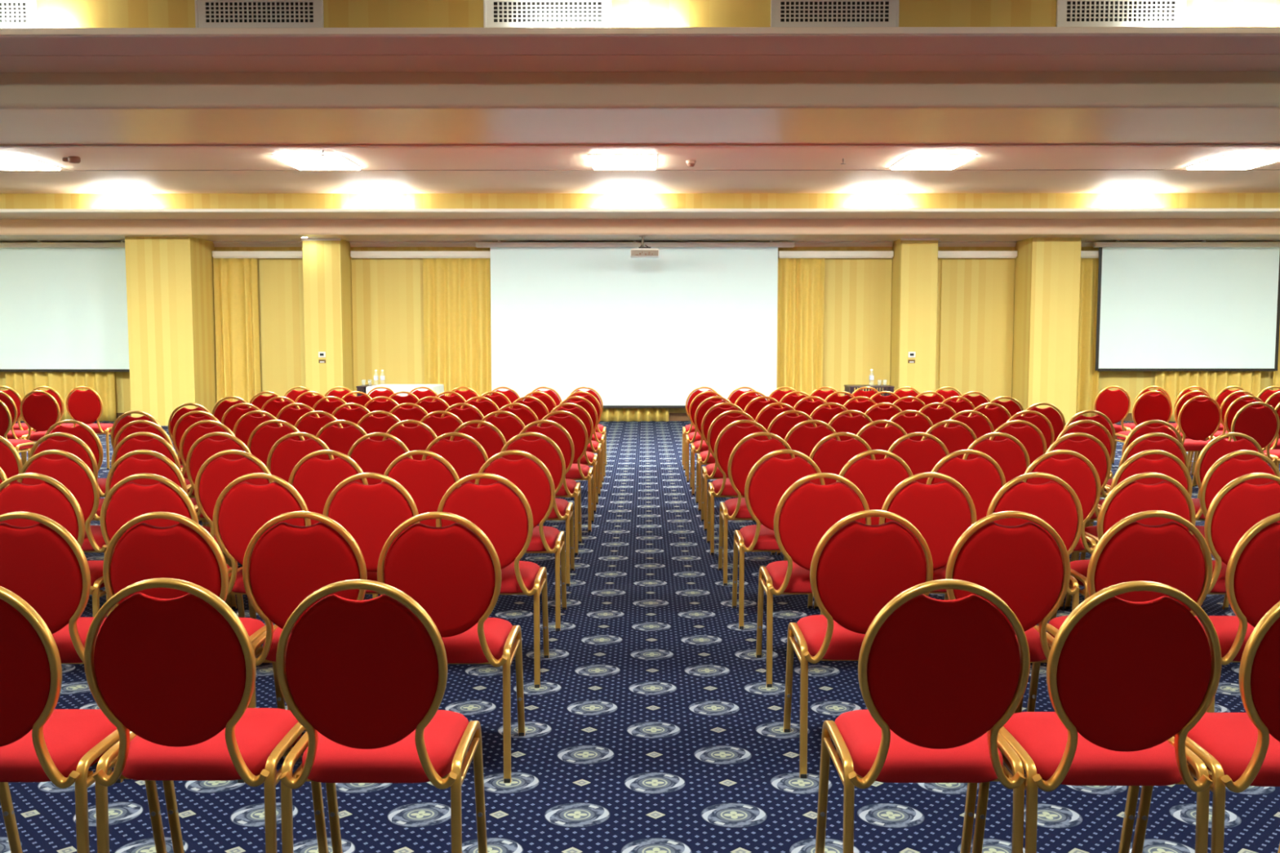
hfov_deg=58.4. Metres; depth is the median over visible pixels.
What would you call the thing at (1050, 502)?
banquet chair
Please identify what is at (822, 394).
banquet chair
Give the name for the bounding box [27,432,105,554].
banquet chair
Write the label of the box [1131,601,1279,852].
banquet chair
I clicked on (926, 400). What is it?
banquet chair
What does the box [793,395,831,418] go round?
banquet chair
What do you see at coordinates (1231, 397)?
banquet chair
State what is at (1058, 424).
banquet chair
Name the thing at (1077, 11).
grille
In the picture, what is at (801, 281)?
curtain
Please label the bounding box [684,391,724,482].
banquet chair
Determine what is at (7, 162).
recessed light
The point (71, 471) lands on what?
banquet chair
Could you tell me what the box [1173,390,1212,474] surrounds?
banquet chair
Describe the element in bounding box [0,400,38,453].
banquet chair
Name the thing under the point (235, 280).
curtain
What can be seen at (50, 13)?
wall
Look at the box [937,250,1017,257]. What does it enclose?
rail
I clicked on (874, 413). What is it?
banquet chair
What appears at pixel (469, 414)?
banquet chair
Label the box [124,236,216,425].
column
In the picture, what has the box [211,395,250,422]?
banquet chair
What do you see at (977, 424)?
banquet chair
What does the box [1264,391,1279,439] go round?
banquet chair
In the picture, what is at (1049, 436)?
banquet chair
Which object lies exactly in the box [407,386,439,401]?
banquet chair
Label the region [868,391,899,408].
banquet chair
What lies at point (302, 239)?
trim
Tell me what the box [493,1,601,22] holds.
grille
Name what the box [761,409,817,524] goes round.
banquet chair
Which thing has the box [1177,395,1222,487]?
banquet chair
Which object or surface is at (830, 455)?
banquet chair
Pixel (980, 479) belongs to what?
banquet chair
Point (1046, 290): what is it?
column
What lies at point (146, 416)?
banquet chair
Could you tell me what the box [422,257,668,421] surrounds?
curtain
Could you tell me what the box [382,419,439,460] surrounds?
banquet chair
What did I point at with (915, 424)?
banquet chair
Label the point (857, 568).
banquet chair
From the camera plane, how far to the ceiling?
8.89 m
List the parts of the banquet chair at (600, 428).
frame, backrest, seat, leg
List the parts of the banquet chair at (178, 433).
backrest, frame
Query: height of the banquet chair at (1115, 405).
0.950 m
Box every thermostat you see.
[318,351,325,357]
[907,351,915,357]
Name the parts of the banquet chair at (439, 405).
frame, backrest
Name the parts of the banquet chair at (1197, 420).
seat, leg, backrest, frame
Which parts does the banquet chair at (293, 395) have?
backrest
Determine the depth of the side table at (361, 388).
17.64 m
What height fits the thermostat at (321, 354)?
0.095 m
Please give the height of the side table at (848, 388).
0.730 m
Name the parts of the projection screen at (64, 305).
casing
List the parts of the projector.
panel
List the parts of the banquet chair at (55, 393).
frame, backrest, seat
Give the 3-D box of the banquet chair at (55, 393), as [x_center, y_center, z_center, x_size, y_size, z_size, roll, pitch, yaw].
[-6.696,-0.002,13.172,0.449,0.950,0.579,0,5,0]
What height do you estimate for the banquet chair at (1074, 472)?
0.950 m
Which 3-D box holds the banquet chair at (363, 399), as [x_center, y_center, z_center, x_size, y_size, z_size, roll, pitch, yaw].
[-2.898,0.090,12.026,0.449,0.950,0.579,0,5,0]
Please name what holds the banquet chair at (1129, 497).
on the floor
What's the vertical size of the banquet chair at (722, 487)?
0.950 m
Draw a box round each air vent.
[0,0,37,27]
[195,0,324,27]
[483,0,611,26]
[770,0,899,26]
[1056,0,1186,26]
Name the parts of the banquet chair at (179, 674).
leg, rail, backrest, leg, frame, seat, leg, rail, leg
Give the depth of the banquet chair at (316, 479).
5.79 m
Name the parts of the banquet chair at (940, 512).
backrest, frame, seat, leg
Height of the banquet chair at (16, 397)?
0.950 m
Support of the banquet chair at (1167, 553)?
on the floor
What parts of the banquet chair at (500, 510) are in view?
backrest, frame, seat, leg, rail, leg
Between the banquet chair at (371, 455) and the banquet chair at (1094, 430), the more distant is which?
the banquet chair at (1094, 430)
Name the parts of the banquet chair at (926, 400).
frame, backrest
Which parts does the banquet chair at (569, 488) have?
backrest, frame, seat, leg, leg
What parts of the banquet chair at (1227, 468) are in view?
seat, leg, frame, backrest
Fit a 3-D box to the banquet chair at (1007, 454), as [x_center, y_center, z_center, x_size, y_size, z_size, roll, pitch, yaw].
[2.126,0.486,7.119,0.449,0.950,0.579,0,5,0]
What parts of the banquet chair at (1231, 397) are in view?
leg, seat, backrest, frame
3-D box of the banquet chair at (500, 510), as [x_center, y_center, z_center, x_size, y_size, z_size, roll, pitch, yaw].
[-0.657,0.647,5.125,0.449,0.950,0.579,0,5,0]
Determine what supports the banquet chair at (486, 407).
on the floor
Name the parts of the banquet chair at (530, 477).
backrest, frame, seat, leg, rail, leg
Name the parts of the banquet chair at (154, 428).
backrest, frame, seat, leg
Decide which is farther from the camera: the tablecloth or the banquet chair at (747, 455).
the tablecloth
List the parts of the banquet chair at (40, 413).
leg, backrest, seat, frame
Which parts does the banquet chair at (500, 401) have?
backrest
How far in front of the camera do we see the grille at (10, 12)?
7.14 m
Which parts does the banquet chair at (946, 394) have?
frame, backrest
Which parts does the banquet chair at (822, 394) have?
backrest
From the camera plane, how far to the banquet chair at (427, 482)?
5.78 m
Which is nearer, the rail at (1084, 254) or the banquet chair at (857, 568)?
the banquet chair at (857, 568)
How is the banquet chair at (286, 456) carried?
on the floor
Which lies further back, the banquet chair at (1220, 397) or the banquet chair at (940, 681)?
the banquet chair at (1220, 397)
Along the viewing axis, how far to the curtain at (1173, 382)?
20.03 m
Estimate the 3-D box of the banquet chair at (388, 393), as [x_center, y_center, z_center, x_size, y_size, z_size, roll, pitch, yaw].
[-2.883,0.005,13.084,0.449,0.950,0.579,0,5,0]
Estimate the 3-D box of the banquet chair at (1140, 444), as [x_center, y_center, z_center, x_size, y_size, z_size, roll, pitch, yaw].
[3.066,0.487,7.103,0.449,0.950,0.579,0,5,0]
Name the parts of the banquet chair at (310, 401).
backrest, frame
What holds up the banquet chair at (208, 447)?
on the floor
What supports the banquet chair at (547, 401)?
on the floor
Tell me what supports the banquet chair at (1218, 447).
on the floor
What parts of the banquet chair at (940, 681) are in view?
leg, rail, leg, seat, frame, backrest, leg, rail, leg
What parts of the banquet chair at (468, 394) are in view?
backrest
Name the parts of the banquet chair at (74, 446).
backrest, frame, seat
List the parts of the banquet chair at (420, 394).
backrest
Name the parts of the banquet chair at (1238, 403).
backrest, frame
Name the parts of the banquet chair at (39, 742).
leg, backrest, frame, seat, leg, rail, leg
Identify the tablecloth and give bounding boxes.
[366,384,444,396]
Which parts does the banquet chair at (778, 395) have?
backrest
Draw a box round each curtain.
[4,371,116,421]
[213,257,261,406]
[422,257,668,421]
[776,257,825,396]
[1075,257,1099,417]
[1154,371,1261,421]
[1272,326,1279,391]
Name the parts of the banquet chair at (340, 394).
backrest, frame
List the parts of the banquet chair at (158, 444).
backrest, frame, seat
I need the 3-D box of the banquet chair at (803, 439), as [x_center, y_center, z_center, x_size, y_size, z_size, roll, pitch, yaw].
[1.178,0.406,8.115,0.449,0.950,0.579,0,5,0]
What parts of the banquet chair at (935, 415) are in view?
frame, backrest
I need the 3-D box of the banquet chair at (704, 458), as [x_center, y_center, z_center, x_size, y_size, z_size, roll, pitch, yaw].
[0.732,0.246,10.093,0.449,0.950,0.579,0,5,0]
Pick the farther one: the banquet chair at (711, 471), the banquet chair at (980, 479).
the banquet chair at (711, 471)
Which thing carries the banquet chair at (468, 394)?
on the floor
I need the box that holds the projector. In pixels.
[630,235,658,257]
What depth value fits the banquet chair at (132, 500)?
4.82 m
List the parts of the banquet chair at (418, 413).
frame, backrest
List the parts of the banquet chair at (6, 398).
backrest, frame, seat, leg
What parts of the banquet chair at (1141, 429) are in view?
seat, frame, backrest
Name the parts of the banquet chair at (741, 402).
backrest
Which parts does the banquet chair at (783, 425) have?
backrest, frame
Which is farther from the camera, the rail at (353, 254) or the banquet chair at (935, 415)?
the rail at (353, 254)
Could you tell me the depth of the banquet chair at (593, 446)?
10.81 m
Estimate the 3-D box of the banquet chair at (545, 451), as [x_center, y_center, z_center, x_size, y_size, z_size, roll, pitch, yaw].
[-0.651,0.485,7.133,0.449,0.950,0.579,0,5,0]
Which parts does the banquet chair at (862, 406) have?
backrest, frame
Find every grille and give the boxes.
[0,2,26,22]
[204,1,313,22]
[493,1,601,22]
[780,0,888,22]
[1066,0,1175,21]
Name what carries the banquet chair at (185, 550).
on the floor
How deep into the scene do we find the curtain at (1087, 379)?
19.98 m
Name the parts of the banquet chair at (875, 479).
backrest, frame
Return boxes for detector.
[62,155,80,163]
[685,160,696,166]
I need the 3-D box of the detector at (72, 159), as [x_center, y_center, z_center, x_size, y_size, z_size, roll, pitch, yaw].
[-6.872,-3.222,13.854,0.200,0.075,0.140,0,5,0]
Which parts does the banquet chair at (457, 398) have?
frame, backrest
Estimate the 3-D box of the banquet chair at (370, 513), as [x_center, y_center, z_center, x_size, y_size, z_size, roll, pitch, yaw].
[-1.142,0.646,5.135,0.449,0.950,0.579,0,5,0]
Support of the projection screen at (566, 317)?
hanging from the ceiling
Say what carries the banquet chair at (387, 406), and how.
on the floor
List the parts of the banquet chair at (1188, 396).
seat, leg, backrest, frame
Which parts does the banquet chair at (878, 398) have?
backrest, frame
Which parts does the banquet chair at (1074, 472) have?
backrest, frame, seat, leg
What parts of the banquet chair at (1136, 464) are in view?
leg, rail, seat, frame, backrest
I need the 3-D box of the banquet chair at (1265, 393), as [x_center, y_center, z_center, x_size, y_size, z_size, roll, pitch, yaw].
[7.135,-0.004,13.192,0.449,0.950,0.579,0,5,0]
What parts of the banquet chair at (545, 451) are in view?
backrest, frame, seat, leg, rail, leg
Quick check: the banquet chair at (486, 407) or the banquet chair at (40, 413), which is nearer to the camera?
the banquet chair at (486, 407)
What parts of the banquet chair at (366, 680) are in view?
leg, rail, leg, backrest, frame, seat, leg, rail, leg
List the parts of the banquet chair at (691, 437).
leg, leg, seat, frame, backrest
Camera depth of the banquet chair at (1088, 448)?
6.81 m
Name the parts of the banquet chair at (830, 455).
backrest, frame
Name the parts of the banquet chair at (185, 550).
backrest, frame, seat, rail, leg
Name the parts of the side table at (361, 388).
leg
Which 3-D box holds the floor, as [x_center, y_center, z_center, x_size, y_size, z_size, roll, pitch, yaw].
[0.028,0.974,6.951,28.000,0.001,26.700,0,5,0]
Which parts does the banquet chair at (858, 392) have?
backrest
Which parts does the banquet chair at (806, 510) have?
leg, rail, leg, seat, frame, backrest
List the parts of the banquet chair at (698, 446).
leg, leg, seat, backrest, frame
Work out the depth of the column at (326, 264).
19.46 m
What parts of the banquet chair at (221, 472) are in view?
leg, frame, backrest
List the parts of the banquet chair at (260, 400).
backrest, frame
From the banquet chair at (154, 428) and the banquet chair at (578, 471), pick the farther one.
the banquet chair at (578, 471)
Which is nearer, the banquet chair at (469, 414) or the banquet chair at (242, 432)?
the banquet chair at (242, 432)
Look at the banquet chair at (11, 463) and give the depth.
6.86 m
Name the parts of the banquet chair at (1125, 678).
leg, rail, leg, seat, frame, leg, backrest, rail, leg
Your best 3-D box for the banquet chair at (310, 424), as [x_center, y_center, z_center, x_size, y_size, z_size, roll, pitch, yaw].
[-2.458,0.331,9.045,0.449,0.950,0.579,0,5,0]
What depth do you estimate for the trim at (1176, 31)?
7.04 m
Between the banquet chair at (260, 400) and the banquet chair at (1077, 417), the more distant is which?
the banquet chair at (260, 400)
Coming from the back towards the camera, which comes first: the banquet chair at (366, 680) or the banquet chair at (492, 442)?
the banquet chair at (492, 442)
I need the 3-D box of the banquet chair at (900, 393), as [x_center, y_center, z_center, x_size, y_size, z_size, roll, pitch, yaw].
[2.972,0.006,13.070,0.449,0.950,0.579,0,5,0]
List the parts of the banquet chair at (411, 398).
frame, backrest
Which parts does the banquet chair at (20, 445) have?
backrest, frame, leg, seat, rail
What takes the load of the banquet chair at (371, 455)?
on the floor
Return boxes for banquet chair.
[0,386,35,458]
[0,391,41,465]
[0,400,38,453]
[0,435,22,484]
[0,466,9,493]
[0,472,106,617]
[0,511,111,775]
[0,586,168,852]
[17,449,106,552]
[20,390,60,473]
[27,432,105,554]
[28,386,78,448]
[42,419,106,497]
[66,386,116,469]
[84,577,328,852]
[100,473,244,617]
[102,511,284,782]
[105,449,231,608]
[110,410,182,469]
[111,431,210,527]
[113,419,206,526]
[168,403,211,465]
[172,410,220,522]
[179,419,235,526]
[186,431,251,519]
[194,449,273,608]
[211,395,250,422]
[213,472,311,657]
[221,403,265,431]
[232,410,282,446]
[242,511,367,710]
[247,419,304,466]
[248,391,284,409]
[261,395,300,417]
[266,431,333,484]
[275,403,319,428]
[275,579,487,852]
[283,386,315,403]
[288,449,377,598]
[294,391,328,409]
[294,410,342,439]
[312,395,351,417]
[315,420,369,458]
[322,472,419,594]
[324,386,355,401]
[331,403,373,427]
[341,391,373,408]
[346,432,413,484]
[357,410,404,440]
[364,395,400,417]
[367,386,396,401]
[377,511,524,782]
[381,449,461,527]
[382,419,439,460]
[386,391,421,408]
[389,402,430,427]
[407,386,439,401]
[413,395,451,417]
[417,410,465,440]
[422,432,489,484]
[431,391,466,408]
[435,472,549,688]
[440,403,485,427]
[447,386,480,403]
[449,420,507,464]
[460,396,499,419]
[474,449,566,631]
[475,391,512,410]
[476,410,527,447]
[488,386,520,406]
[494,403,540,429]
[497,431,574,586]
[509,395,549,426]
[516,419,582,555]
[521,391,556,413]
[528,386,562,408]
[537,410,594,532]
[546,403,598,511]
[556,395,602,495]
[564,391,605,482]
[566,386,606,465]
[682,386,719,470]
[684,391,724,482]
[689,395,735,495]
[695,402,746,511]
[701,409,761,530]
[706,419,774,555]
[718,431,795,586]
[726,386,759,407]
[732,448,825,629]
[734,391,769,410]
[742,395,782,420]
[755,402,799,431]
[755,472,871,687]
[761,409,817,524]
[768,386,799,402]
[777,391,813,409]
[777,419,840,555]
[783,510,933,778]
[791,431,875,560]
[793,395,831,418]
[808,386,840,402]
[808,402,852,427]
[813,449,914,608]
[815,579,1030,852]
[823,391,857,408]
[826,409,875,440]
[841,395,879,417]
[850,386,881,401]
[854,419,909,459]
[863,402,905,427]
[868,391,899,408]
[879,472,976,599]
[884,409,933,440]
[884,431,949,484]
[889,395,925,417]
[891,386,919,401]
[911,391,945,408]
[915,402,956,426]
[920,419,977,458]
[926,449,1006,521]
[931,386,962,401]
[936,395,975,417]
[944,409,994,440]
[945,511,1070,713]
[956,391,991,407]
[962,432,1030,483]
[968,402,1011,431]
[972,581,1221,852]
[984,395,1023,417]
[986,472,1083,626]
[989,419,1046,464]
[1005,410,1054,450]
[1021,402,1066,441]
[1022,449,1101,608]
[1026,510,1212,779]
[1045,432,1111,560]
[1048,472,1195,649]
[1056,419,1114,497]
[1063,409,1115,479]
[1064,449,1191,608]
[1080,432,1188,559]
[1088,419,1183,526]
[1093,386,1130,433]
[1111,386,1170,464]
[1111,390,1172,466]
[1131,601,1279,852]
[1165,386,1210,462]
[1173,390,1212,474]
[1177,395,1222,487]
[1188,386,1247,463]
[1191,391,1257,475]
[1191,432,1266,520]
[1192,449,1279,609]
[1194,472,1279,616]
[1195,395,1266,486]
[1195,512,1279,774]
[1197,401,1279,498]
[1256,386,1279,402]
[1262,449,1279,470]
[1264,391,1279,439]
[1265,402,1279,449]
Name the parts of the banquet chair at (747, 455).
leg, rail, leg, seat, frame, backrest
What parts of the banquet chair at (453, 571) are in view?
backrest, frame, seat, leg, rail, leg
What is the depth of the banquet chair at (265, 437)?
7.82 m
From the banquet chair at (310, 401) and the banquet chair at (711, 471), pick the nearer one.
the banquet chair at (711, 471)
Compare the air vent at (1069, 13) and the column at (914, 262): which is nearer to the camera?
the air vent at (1069, 13)
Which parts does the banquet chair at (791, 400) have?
backrest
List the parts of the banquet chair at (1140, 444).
leg, seat, frame, backrest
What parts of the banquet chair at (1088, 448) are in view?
leg, backrest, frame, seat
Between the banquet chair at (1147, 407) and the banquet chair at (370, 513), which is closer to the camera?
the banquet chair at (370, 513)
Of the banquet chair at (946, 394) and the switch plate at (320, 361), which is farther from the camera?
the switch plate at (320, 361)
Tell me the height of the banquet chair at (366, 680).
0.950 m
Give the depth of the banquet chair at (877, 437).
7.80 m
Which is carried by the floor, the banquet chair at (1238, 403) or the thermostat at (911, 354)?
the banquet chair at (1238, 403)
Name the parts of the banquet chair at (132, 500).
leg, backrest, frame, leg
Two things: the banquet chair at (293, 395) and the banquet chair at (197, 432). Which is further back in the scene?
the banquet chair at (293, 395)
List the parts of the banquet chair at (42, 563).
backrest, frame, seat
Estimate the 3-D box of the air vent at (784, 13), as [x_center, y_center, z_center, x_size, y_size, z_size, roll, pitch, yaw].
[1.210,-2.579,7.118,0.794,0.248,0.020,0,5,0]
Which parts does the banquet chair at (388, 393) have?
backrest, frame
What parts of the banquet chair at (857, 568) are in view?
leg, rail, leg, seat, frame, backrest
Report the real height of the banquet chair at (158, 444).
0.950 m
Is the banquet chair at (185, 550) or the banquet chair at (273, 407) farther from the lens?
the banquet chair at (273, 407)
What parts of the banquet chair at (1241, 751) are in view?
leg, rail, leg, seat, frame, backrest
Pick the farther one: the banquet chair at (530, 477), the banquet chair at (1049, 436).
the banquet chair at (1049, 436)
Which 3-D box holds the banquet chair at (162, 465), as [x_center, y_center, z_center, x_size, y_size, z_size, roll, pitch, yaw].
[-2.508,0.569,6.093,0.449,0.950,0.579,0,5,0]
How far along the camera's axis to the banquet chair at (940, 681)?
2.78 m
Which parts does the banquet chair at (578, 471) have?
backrest, frame, seat, leg, leg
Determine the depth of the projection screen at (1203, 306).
19.81 m
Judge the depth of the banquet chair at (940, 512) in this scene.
4.86 m
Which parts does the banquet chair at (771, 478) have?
leg, rail, leg, seat, frame, backrest, leg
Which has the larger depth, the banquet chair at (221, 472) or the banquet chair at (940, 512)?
the banquet chair at (221, 472)
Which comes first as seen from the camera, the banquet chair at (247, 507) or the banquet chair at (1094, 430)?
the banquet chair at (247, 507)
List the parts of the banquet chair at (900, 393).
backrest, frame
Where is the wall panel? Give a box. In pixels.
[258,258,1014,401]
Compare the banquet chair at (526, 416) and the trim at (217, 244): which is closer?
the banquet chair at (526, 416)
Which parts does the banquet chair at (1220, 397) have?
seat, backrest, frame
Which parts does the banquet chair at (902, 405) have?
frame, backrest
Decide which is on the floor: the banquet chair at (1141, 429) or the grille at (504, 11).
the banquet chair at (1141, 429)
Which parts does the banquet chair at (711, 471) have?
leg, leg, seat, frame, backrest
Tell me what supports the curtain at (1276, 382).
hanging from the rail at (1084, 254)
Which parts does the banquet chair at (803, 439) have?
backrest, frame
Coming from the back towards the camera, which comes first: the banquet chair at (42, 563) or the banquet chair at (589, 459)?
the banquet chair at (589, 459)
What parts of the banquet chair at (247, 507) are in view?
rail, seat, leg, backrest, frame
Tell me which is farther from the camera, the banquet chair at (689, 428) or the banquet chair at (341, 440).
the banquet chair at (689, 428)
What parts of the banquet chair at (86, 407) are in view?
backrest, frame, seat, leg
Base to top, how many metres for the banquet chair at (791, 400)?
0.950 m
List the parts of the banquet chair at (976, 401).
backrest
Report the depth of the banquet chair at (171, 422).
9.73 m
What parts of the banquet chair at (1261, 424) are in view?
backrest, frame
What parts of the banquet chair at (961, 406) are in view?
frame, backrest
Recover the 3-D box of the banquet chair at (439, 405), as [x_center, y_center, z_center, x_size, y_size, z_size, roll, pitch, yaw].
[-1.962,0.167,11.077,0.449,0.950,0.579,0,5,0]
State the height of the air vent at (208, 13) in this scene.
0.248 m
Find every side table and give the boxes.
[355,384,377,396]
[844,384,894,395]
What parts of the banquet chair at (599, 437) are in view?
backrest, frame, seat, leg, leg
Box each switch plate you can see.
[318,359,325,363]
[907,360,915,363]
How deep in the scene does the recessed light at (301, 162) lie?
14.04 m
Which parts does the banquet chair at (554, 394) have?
backrest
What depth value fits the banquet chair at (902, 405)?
10.75 m
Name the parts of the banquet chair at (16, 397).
backrest, frame, seat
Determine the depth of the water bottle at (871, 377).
17.80 m
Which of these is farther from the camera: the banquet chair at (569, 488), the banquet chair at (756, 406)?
the banquet chair at (756, 406)
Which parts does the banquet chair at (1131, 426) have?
leg, seat, frame, backrest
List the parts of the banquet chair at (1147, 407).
seat, frame, backrest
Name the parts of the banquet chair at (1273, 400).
frame, backrest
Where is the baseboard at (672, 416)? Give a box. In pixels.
[116,413,1133,421]
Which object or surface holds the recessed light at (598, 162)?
in the ceiling
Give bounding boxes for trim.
[0,26,1279,37]
[0,168,1279,170]
[0,208,1279,213]
[0,241,1226,247]
[301,238,938,240]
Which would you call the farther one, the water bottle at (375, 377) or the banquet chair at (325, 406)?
the water bottle at (375, 377)
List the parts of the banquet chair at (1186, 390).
seat, frame, backrest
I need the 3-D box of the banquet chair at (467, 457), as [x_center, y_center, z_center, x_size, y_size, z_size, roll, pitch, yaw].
[-1.102,0.486,7.119,0.449,0.950,0.579,0,5,0]
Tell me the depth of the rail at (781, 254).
19.81 m
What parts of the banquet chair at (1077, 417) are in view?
backrest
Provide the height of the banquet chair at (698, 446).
0.950 m
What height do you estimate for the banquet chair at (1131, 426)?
0.950 m
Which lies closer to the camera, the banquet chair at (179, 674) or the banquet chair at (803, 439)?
the banquet chair at (179, 674)
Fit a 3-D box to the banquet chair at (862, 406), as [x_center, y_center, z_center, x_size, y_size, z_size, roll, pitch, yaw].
[2.076,0.167,11.072,0.449,0.950,0.579,0,5,0]
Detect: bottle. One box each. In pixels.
[373,369,377,380]
[380,369,385,380]
[869,368,874,380]
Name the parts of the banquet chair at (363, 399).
frame, backrest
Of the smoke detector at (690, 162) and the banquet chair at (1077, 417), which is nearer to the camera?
the banquet chair at (1077, 417)
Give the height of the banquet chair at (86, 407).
0.950 m
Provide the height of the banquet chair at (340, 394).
0.950 m
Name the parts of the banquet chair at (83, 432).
backrest, seat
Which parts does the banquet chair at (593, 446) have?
frame, backrest, seat, leg, leg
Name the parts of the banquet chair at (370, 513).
frame, backrest, seat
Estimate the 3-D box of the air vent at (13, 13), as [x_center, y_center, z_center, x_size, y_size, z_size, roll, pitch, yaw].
[-4.160,-2.581,7.140,0.794,0.248,0.020,0,5,0]
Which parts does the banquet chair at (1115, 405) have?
backrest, seat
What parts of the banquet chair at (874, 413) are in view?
backrest, frame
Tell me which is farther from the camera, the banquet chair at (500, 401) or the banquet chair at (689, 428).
the banquet chair at (689, 428)
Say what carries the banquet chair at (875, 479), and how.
on the floor
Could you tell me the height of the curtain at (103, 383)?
2.836 m
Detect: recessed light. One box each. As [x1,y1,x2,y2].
[0,154,62,169]
[271,154,362,169]
[588,154,657,169]
[889,154,977,169]
[1184,153,1279,169]
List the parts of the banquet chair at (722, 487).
leg, leg, seat, frame, backrest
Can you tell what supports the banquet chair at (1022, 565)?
on the floor
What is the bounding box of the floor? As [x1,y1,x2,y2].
[0,420,1279,852]
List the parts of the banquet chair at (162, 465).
backrest, frame, seat, leg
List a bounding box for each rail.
[212,250,302,257]
[350,250,490,257]
[777,250,893,257]
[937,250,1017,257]
[1080,250,1098,257]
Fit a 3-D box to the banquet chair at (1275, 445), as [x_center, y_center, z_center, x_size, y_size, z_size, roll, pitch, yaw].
[6.246,0.156,11.212,0.449,0.950,0.579,0,5,0]
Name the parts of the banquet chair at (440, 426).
frame, backrest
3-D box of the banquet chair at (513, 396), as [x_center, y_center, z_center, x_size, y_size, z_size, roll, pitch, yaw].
[-1.520,0.007,13.062,0.449,0.950,0.579,0,5,0]
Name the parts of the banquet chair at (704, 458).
leg, leg, seat, backrest, frame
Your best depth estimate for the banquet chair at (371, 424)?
8.74 m
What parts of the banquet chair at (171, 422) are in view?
backrest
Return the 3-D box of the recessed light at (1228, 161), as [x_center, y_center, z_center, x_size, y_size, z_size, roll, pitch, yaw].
[7.389,-3.267,14.153,0.820,0.034,1.080,0,5,0]
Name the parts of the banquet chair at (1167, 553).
leg, rail, seat, frame, backrest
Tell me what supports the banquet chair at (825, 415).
on the floor
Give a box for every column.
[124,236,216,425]
[302,239,353,395]
[889,239,937,395]
[1011,237,1081,423]
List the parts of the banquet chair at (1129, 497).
leg, rail, seat, leg, backrest, frame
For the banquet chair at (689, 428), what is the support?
on the floor
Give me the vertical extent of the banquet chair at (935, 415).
0.950 m
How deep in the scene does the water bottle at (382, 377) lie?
17.85 m
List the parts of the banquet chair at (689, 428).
leg, leg, seat, backrest, frame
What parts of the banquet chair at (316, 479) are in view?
backrest, frame, leg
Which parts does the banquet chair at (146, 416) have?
backrest, frame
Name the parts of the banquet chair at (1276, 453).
seat, leg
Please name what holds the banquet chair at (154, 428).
on the floor
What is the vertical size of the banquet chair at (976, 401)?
0.950 m
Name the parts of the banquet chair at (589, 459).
backrest, frame, seat, leg, leg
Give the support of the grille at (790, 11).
attached to the air vent at (784, 13)
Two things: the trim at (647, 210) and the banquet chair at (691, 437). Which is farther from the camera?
the trim at (647, 210)
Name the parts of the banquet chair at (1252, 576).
leg, seat, frame, backrest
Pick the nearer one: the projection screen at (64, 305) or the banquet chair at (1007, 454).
the banquet chair at (1007, 454)
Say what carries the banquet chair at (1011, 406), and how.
on the floor
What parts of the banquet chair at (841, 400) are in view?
backrest, frame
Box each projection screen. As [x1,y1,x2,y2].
[0,240,129,371]
[475,240,794,408]
[1093,240,1279,371]
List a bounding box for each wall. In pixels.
[0,246,1273,413]
[36,0,1279,27]
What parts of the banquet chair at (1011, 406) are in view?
backrest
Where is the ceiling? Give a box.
[0,36,1279,241]

